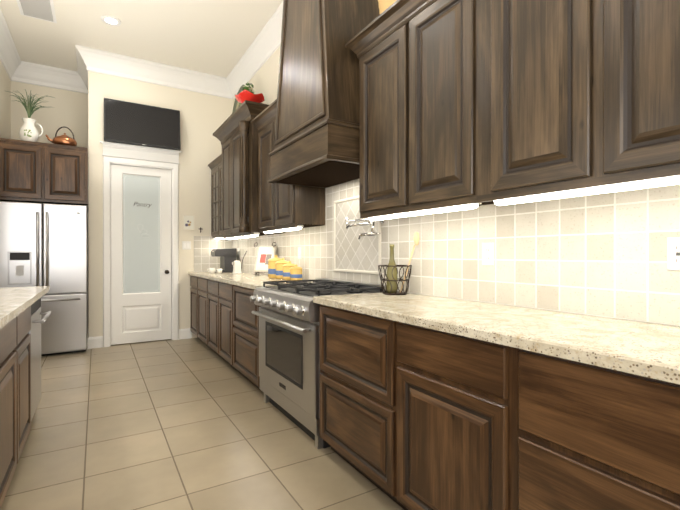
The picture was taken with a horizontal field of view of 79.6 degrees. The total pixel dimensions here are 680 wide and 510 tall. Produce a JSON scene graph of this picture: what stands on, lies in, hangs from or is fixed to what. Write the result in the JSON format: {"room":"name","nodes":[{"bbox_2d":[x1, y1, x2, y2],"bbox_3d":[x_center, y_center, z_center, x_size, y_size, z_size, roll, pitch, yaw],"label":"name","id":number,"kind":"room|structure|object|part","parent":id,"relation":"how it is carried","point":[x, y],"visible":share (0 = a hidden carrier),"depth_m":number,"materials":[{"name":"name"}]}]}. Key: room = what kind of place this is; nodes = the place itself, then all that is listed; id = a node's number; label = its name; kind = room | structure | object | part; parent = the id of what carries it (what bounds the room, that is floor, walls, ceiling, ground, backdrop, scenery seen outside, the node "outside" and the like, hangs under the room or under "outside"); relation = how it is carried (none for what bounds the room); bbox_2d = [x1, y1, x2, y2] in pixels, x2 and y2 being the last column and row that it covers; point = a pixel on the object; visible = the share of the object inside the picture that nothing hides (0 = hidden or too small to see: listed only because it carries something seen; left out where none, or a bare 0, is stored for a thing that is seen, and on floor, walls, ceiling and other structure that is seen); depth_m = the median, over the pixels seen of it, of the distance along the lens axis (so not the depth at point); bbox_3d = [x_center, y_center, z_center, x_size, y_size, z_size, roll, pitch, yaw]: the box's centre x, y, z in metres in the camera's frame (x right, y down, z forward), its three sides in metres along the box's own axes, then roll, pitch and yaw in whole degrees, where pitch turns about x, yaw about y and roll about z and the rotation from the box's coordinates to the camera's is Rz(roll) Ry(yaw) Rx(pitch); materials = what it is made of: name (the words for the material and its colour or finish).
{"room":"kitchen","nodes":[
{"label":"kitchen","id":0,"kind":"room"},
{"bbox_2d":[0,60,11,138],"bbox_3d":[-3.982,-0.701,4.636,0.100,3.800,2.220,0,0,-31],"label":"wall","id":1,"kind":"structure","parent":0,"point":[5,83],"depth_m":5.20,"materials":[{"name":"beige paint"}]},
{"bbox_2d":[0,138,87,209],"bbox_3d":[-3.778,-0.980,5.274,0.897,0.695,1.087,0,0,-31],"label":"upper cabinet","id":2,"kind":"object","parent":1,"relation":"attached to","point":[38,172],"visible":0.96,"depth_m":4.82,"materials":[{"name":"brown wood"}]},
{"bbox_2d":[7,90,53,141],"bbox_3d":[-3.705,-1.641,4.906,0.473,0.627,0.394,0,0,-31],"label":"pitcher","id":3,"kind":"object","parent":2,"relation":"on","point":[28,131],"visible":0.98,"depth_m":4.83,"materials":[{"name":"white ceramic"}]},
{"bbox_2d":[45,126,76,145],"bbox_3d":[-3.424,-1.456,5.015,0.327,0.256,0.256,0,0,-31],"label":"teapot","id":4,"kind":"object","parent":2,"relation":"on","point":[64,139],"visible":0.79,"depth_m":4.95,"materials":[{"name":"orange metal"}]},
{"bbox_2d":[12,81,87,147],"bbox_3d":[-4.038,-0.703,5.826,0.985,3.800,0.120,0,0,-31],"label":"wall","id":5,"kind":"structure","parent":0,"point":[69,109],"depth_m":5.75,"materials":[{"name":"beige paint"}]},
{"bbox_2d":[88,261,88,327],"bbox_3d":[-3.433,-0.703,5.675,0.100,3.800,0.760,0,0,-31],"label":"wall","id":6,"kind":"structure","parent":0,"point":[88,261],"depth_m":5.97,"materials":[{"name":"beige paint"}]},
{"bbox_2d":[0,0,282,77],"bbox_3d":[-1.951,-2.644,1.727,5.920,0.100,10.350,0,0,-31],"label":"ceiling","id":7,"kind":"structure","parent":0,"point":[216,37],"depth_m":4.73,"materials":[{"name":"white paint"}]},
{"bbox_2d":[16,0,56,22],"bbox_3d":[-3.175,-2.593,4.264,0.320,0.012,0.520,0,0,-31],"label":"ceiling vent","id":8,"kind":"object","parent":7,"relation":"in","point":[41,9],"visible":1,"depth_m":4.31,"materials":[{"name":"white"}]},
{"bbox_2d":[101,15,120,25],"bbox_3d":[-2.534,-2.593,4.518,0.196,0.012,0.196,0,0,-31],"label":"recessed light","id":9,"kind":"object","parent":7,"relation":"in","point":[110,20],"visible":1,"depth_m":4.51,"materials":[{"name":"white"}]},
{"bbox_2d":[0,2,282,98],"bbox_3d":[-0.799,-2.470,2.095,2.765,0.250,9.600,0,0,-31],"label":"crown molding","id":10,"kind":"structure","parent":7,"relation":"attached to","point":[262,48],"depth_m":5.49,"materials":[{"name":"white"}]},
{"bbox_2d":[88,71,232,337],"bbox_3d":[-2.447,-0.703,5.742,1.860,3.800,0.135,0,0,-31],"label":"wall","id":11,"kind":"structure","parent":0,"point":[203,118],"depth_m":5.80,"materials":[{"name":"beige paint"}]},
{"bbox_2d":[87,328,191,348],"bbox_3d":[-2.906,1.124,5.914,1.276,0.145,0.896,0,0,-31],"label":"baseboard","id":12,"kind":"structure","parent":11,"relation":"attached to","point":[95,342],"depth_m":5.28,"materials":[{"name":"white wood"}]},
{"bbox_2d":[111,164,170,344],"bbox_3d":[-2.692,-0.006,5.554,0.743,2.382,0.110,0,0,-31],"label":"pantry door","id":13,"kind":"structure","parent":11,"relation":"in","point":[141,273],"depth_m":5.57,"materials":[{"name":"white wood"}]},
{"bbox_2d":[100,141,181,346],"bbox_3d":[-2.700,-0.133,5.566,0.995,2.660,0.180,0,0,-31],"label":"door frame","id":14,"kind":"structure","parent":11,"relation":"attached to","point":[141,155],"depth_m":5.48,"materials":[{"name":"white wood"}]},
{"bbox_2d":[104,98,180,150],"bbox_3d":[-2.644,-1.731,5.484,0.920,0.560,0.121,0,-6,-31],"label":"wall-mounted tv","id":15,"kind":"object","parent":11,"relation":"attached to","point":[125,122],"visible":1,"depth_m":5.42,"materials":[{"name":"black plastic"}]},
{"bbox_2d":[182,241,190,249],"bbox_3d":[-2.191,-0.137,5.830,0.118,0.118,0.009,0,0,-31],"label":"switch plate","id":16,"kind":"object","parent":11,"relation":"attached to","point":[186,245],"visible":1,"depth_m":5.83,"materials":[{"name":"white plastic"}]},
{"bbox_2d":[183,215,194,229],"bbox_3d":[-2.163,-0.466,5.842,0.160,0.215,0.014,0,0,-31],"label":"picture","id":17,"kind":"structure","parent":11,"relation":"attached to","point":[188,222],"depth_m":5.84,"materials":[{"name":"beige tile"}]},
{"bbox_2d":[0,338,403,509],"bbox_3d":[-1.951,1.236,1.736,5.920,0.060,10.350,0,0,-31],"label":"floor","id":18,"kind":"structure","parent":0,"point":[187,424],"depth_m":2.58,"materials":[{"name":"tile"}]},
{"bbox_2d":[0,290,50,508],"bbox_3d":[-1.745,0.749,1.276,1.102,0.914,3.750,0,0,-31],"label":"kitchen island","id":19,"kind":"object","parent":18,"relation":"on","point":[21,320],"depth_m":2.15,"materials":[{"name":"brown wood"}]},
{"bbox_2d":[0,286,49,325],"bbox_3d":[-1.793,0.271,1.298,1.105,0.038,3.920,0,0,-31],"label":"island countertop","id":20,"kind":"structure","parent":19,"relation":"on","point":[13,300],"depth_m":2.35,"materials":[{"name":"beige stone"}]},
{"bbox_2d":[28,298,50,421],"bbox_3d":[-2.337,0.748,2.739,0.617,0.908,0.590,0,0,-31],"label":"dishwasher","id":21,"kind":"object","parent":19,"relation":"in","point":[36,321],"depth_m":2.82,"materials":[{"name":"silver metal"}]},
{"bbox_2d":[0,201,87,355],"bbox_3d":[-3.671,0.295,5.096,0.885,1.804,0.873,0,0,-31],"label":"refrigerator","id":22,"kind":"object","parent":18,"relation":"on","point":[43,244],"visible":0.88,"depth_m":4.83,"materials":[{"name":"silver metal"}]},
{"bbox_2d":[190,275,197,337],"bbox_3d":[-1.766,0.739,5.797,0.603,0.914,0.501,0,0,-31],"label":"base cabinet","id":23,"kind":"object","parent":18,"relation":"on","point":[193,326],"depth_m":5.72,"materials":[{"name":"brown wood"}]},
{"bbox_2d":[194,276,205,344],"bbox_3d":[-1.494,0.740,5.340,0.603,0.914,0.562,0,0,-31],"label":"base cabinet","id":24,"kind":"object","parent":18,"relation":"on","point":[199,283],"depth_m":5.28,"materials":[{"name":"brown wood"}]},
{"bbox_2d":[206,279,217,354],"bbox_3d":[-1.214,0.741,4.871,0.603,0.914,0.531,0,0,-31],"label":"base cabinet","id":25,"kind":"object","parent":18,"relation":"on","point":[211,285],"depth_m":4.76,"materials":[{"name":"brown wood"}]},
{"bbox_2d":[218,281,229,364],"bbox_3d":[-0.940,0.742,4.413,0.603,0.914,0.537,0,0,-31],"label":"base cabinet","id":26,"kind":"object","parent":18,"relation":"on","point":[224,322],"depth_m":4.31,"materials":[{"name":"brown wood"}]},
{"bbox_2d":[230,284,263,392],"bbox_3d":[-0.604,0.743,3.849,0.603,0.914,0.775,0,0,-31],"label":"base cabinet","id":27,"kind":"object","parent":18,"relation":"on","point":[244,325],"depth_m":3.72,"materials":[{"name":"brown wood"}]},
{"bbox_2d":[188,272,312,288],"bbox_3d":[-1.162,0.263,4.756,0.633,0.038,2.906,0,0,-31],"label":"countertop","id":28,"kind":"structure","parent":27,"relation":"on","point":[248,280],"depth_m":4.26,"materials":[{"name":"stone"}]},
{"bbox_2d":[207,268,221,272],"bbox_3d":[-1.659,0.213,5.420,0.280,0.082,0.280,0,0,-31],"label":"cups","id":29,"kind":"object","parent":28,"relation":"on","point":[212,270],"visible":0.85,"depth_m":5.39,"materials":[{"name":"white ceramic"}]},
{"bbox_2d":[211,248,236,272],"bbox_3d":[-1.644,0.073,5.761,0.303,0.335,0.230,0,0,-31],"label":"coffee maker","id":30,"kind":"object","parent":28,"relation":"on","point":[228,257],"visible":0.9,"depth_m":5.68,"materials":[{"name":"grey plastic"}]},
{"bbox_2d":[232,251,246,273],"bbox_3d":[-1.325,0.090,5.398,0.196,0.303,0.090,0,0,-31],"label":"can opener","id":31,"kind":"object","parent":28,"relation":"on","point":[237,267],"visible":1,"depth_m":5.35,"materials":[{"name":"white plastic"}]},
{"bbox_2d":[254,242,276,275],"bbox_3d":[-0.826,0.049,4.569,0.256,0.383,0.260,0,0,-31],"label":"cookbook","id":32,"kind":"object","parent":28,"relation":"on","point":[265,254],"visible":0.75,"depth_m":4.56,"materials":[{"name":"white paper"}]},
{"bbox_2d":[268,255,277,277],"bbox_3d":[-0.682,0.120,4.349,0.171,0.248,0.168,0,0,-31],"label":"canister","id":33,"kind":"object","parent":28,"relation":"on","point":[270,260],"depth_m":4.29,"materials":[{"name":"yellow ceramic"}]},
{"bbox_2d":[272,257,283,278],"bbox_3d":[-0.585,0.136,4.186,0.154,0.217,0.152,0,0,-31],"label":"canister","id":34,"kind":"object","parent":28,"relation":"on","point":[275,261],"depth_m":4.27,"materials":[{"name":"yellow ceramic"}]},
{"bbox_2d":[279,260,290,279],"bbox_3d":[-0.498,0.152,4.040,0.137,0.186,0.135,0,0,-31],"label":"canister","id":35,"kind":"object","parent":28,"relation":"on","point":[280,268],"depth_m":4.11,"materials":[{"name":"yellow ceramic"}]},
{"bbox_2d":[287,263,302,279],"bbox_3d":[-0.418,0.168,3.907,0.121,0.155,0.119,0,0,-31],"label":"canister","id":36,"kind":"object","parent":28,"relation":"on","point":[294,272],"depth_m":3.87,"materials":[{"name":"yellow"}]},
{"bbox_2d":[250,278,386,448],"bbox_3d":[-0.191,0.705,3.048,0.711,0.994,1.012,0,0,-31],"label":"range","id":37,"kind":"object","parent":18,"relation":"on","point":[288,313],"visible":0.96,"depth_m":2.80,"materials":[{"name":"silver metal"}]},
{"bbox_2d":[320,304,387,495],"bbox_3d":[0.312,0.747,2.317,0.603,0.914,0.747,0,0,-31],"label":"base cabinet","id":38,"kind":"object","parent":18,"relation":"on","point":[353,345],"depth_m":2.12,"materials":[{"name":"brown wood"}]},
{"bbox_2d":[388,319,503,509],"bbox_3d":[0.658,0.748,1.737,0.603,0.914,0.604,0,0,-31],"label":"base cabinet","id":39,"kind":"object","parent":18,"relation":"on","point":[413,417],"depth_m":1.58,"materials":[{"name":"brown wood"}]},
{"bbox_2d":[504,345,679,509],"bbox_3d":[1.053,0.749,1.075,0.603,0.914,0.937,0,0,-31],"label":"base cabinet","id":40,"kind":"object","parent":18,"relation":"on","point":[578,435],"depth_m":1.12,"materials":[{"name":"brown wood"}]},
{"bbox_2d":[313,292,679,384],"bbox_3d":[0.694,0.270,1.647,0.633,0.038,2.288,0,0,-31],"label":"countertop","id":41,"kind":"structure","parent":40,"relation":"on","point":[649,350],"depth_m":1.41,"materials":[{"name":"stone"}]},
{"bbox_2d":[378,232,419,294],"bbox_3d":[0.362,0.052,2.580,0.218,0.393,0.266,0,0,-31],"label":"utensil basket","id":42,"kind":"object","parent":41,"relation":"on","point":[391,284],"visible":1,"depth_m":2.59,"materials":[{"name":"black metal"}]},
{"bbox_2d":[232,45,679,326],"bbox_3d":[0.654,-0.696,2.466,0.135,3.800,8.940,0,0,-31],"label":"wall","id":43,"kind":"structure","parent":0,"point":[603,255],"depth_m":1.91,"materials":[{"name":"tile"}]},
{"bbox_2d":[208,154,222,237],"bbox_3d":[-1.553,-0.780,5.676,0.358,1.074,0.891,0,0,-31],"label":"upper cabinet","id":44,"kind":"object","parent":43,"relation":"attached to","point":[215,166],"visible":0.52,"depth_m":5.74,"materials":[{"name":"brown wood"}]},
{"bbox_2d":[213,100,284,239],"bbox_3d":[-1.085,-0.873,4.776,0.476,1.359,1.334,0,0,-31],"label":"upper cabinet","id":45,"kind":"object","parent":43,"relation":"attached to","point":[235,133],"depth_m":4.32,"materials":[{"name":"brown wood"}]},
{"bbox_2d":[232,85,244,112],"bbox_3d":[-1.217,-1.826,5.062,0.162,0.543,0.540,0,0,-31],"label":"decorative plate","id":46,"kind":"object","parent":45,"relation":"on","point":[236,104],"visible":0.06,"depth_m":5.16,"materials":[{"name":"green ceramic"}]},
{"bbox_3d":[-1.146,-0.215,4.747,0.077,0.044,1.020,0,0,-31],"label":"under-cabinet light strip","id":47,"kind":"part","parent":45,"relation":"part of","materials":[{"name":"white plastic"}]},
{"bbox_2d":[239,82,254,105],"bbox_3d":[-1.039,-1.755,4.597,0.230,0.398,0.234,0,0,-31],"label":"greenery","id":48,"kind":"object","parent":45,"relation":"on","point":[248,86],"visible":0.19,"depth_m":4.57,"materials":[{"name":"green plant"}]},
{"bbox_2d":[235,90,264,103],"bbox_3d":[-0.947,-1.614,4.280,0.308,0.122,0.308,0,0,-31],"label":"decorative bowl","id":49,"kind":"object","parent":45,"relation":"on","point":[242,96],"visible":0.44,"depth_m":4.19,"materials":[{"name":"red glass"}]},
{"bbox_2d":[252,99,324,233],"bbox_3d":[-0.501,-0.807,3.898,0.375,1.173,0.972,0,0,-31],"label":"upper cabinet","id":50,"kind":"object","parent":43,"relation":"attached to","point":[283,206],"depth_m":3.81,"materials":[{"name":"brown wood"}]},
{"bbox_3d":[-0.561,-0.243,3.914,0.077,0.044,0.810,0,0,-31],"label":"under-cabinet light strip","id":51,"kind":"part","parent":50,"relation":"part of","materials":[{"name":"white plastic"}]},
{"bbox_2d":[298,247,300,258],"bbox_3d":[-0.408,-0.019,4.105,0.008,0.118,0.075,0,0,-31],"label":"electrical outlet","id":52,"kind":"object","parent":43,"relation":"attached to","point":[299,252],"visible":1,"depth_m":4.10,"materials":[{"name":"white plastic"}]},
{"bbox_2d":[268,0,379,187],"bbox_3d":[-0.107,-1.594,3.076,0.539,2.002,1.002,0,0,-31],"label":"range hood","id":53,"kind":"object","parent":43,"relation":"attached to","point":[316,141],"visible":0.81,"depth_m":2.77,"materials":[{"name":"brown wood"}]},
{"bbox_2d":[336,199,377,270],"bbox_3d":[0.123,-0.160,3.219,0.003,0.555,0.625,0,0,-31],"label":"backsplash","id":54,"kind":"structure","parent":43,"relation":"attached to","point":[353,252],"depth_m":3.24,"materials":[{"name":"beige tile"}]},
{"bbox_2d":[334,196,380,274],"bbox_3d":[0.119,-0.160,3.217,0.013,0.603,0.673,0,0,-31],"label":"liner","id":55,"kind":"object","parent":43,"relation":"attached to","point":[379,245],"visible":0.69,"depth_m":3.24,"materials":[{"name":"white tile"}]},
{"bbox_2d":[346,217,384,238],"bbox_3d":[0.200,-0.201,2.979,0.118,0.175,0.433,0,0,-31],"label":"pot filler","id":56,"kind":"object","parent":43,"relation":"attached to","point":[372,232],"visible":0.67,"depth_m":2.94,"materials":[{"name":"silver metal"}]},
{"bbox_2d":[345,0,494,220],"bbox_3d":[0.448,-0.795,2.317,0.366,1.155,1.015,0,0,-31],"label":"upper cabinet","id":57,"kind":"object","parent":43,"relation":"attached to","point":[417,105],"depth_m":2.14,"materials":[{"name":"brown wood"}]},
{"bbox_2d":[378,0,396,13],"bbox_3d":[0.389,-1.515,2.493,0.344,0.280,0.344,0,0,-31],"label":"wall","id":58,"kind":"structure","parent":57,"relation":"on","point":[384,5],"depth_m":2.42,"materials":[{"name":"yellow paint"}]},
{"bbox_3d":[0.421,-0.239,2.270,0.077,0.044,0.840,0,0,-31],"label":"under-cabinet light strip","id":59,"kind":"part","parent":57,"relation":"part of","materials":[{"name":"white plastic"}]},
{"bbox_2d":[482,243,493,265],"bbox_3d":[0.771,-0.005,2.130,0.008,0.118,0.075,0,0,-31],"label":"electrical outlet","id":60,"kind":"object","parent":43,"relation":"attached to","point":[487,253],"visible":1,"depth_m":2.12,"materials":[{"name":"white plastic"}]},
{"bbox_2d":[476,0,679,205],"bbox_3d":[1.044,-1.092,1.299,0.387,1.754,1.508,0,0,-31],"label":"upper cabinet","id":61,"kind":"object","parent":43,"relation":"attached to","point":[576,94],"depth_m":1.43,"materials":[{"name":"brown wood"}]},
{"bbox_3d":[1.013,-0.237,1.278,0.077,0.044,1.230,0,0,-31],"label":"under-cabinet light strip","id":62,"kind":"part","parent":61,"relation":"part of","materials":[{"name":"white plastic"}]},
{"bbox_2d":[667,237,679,270],"bbox_3d":[1.189,-0.003,1.429,0.010,0.118,0.075,0,0,-31],"label":"electrical outlet","id":63,"kind":"object","parent":43,"relation":"attached to","point":[673,253],"visible":1,"depth_m":1.44,"materials":[{"name":"white plastic"}]}
]}

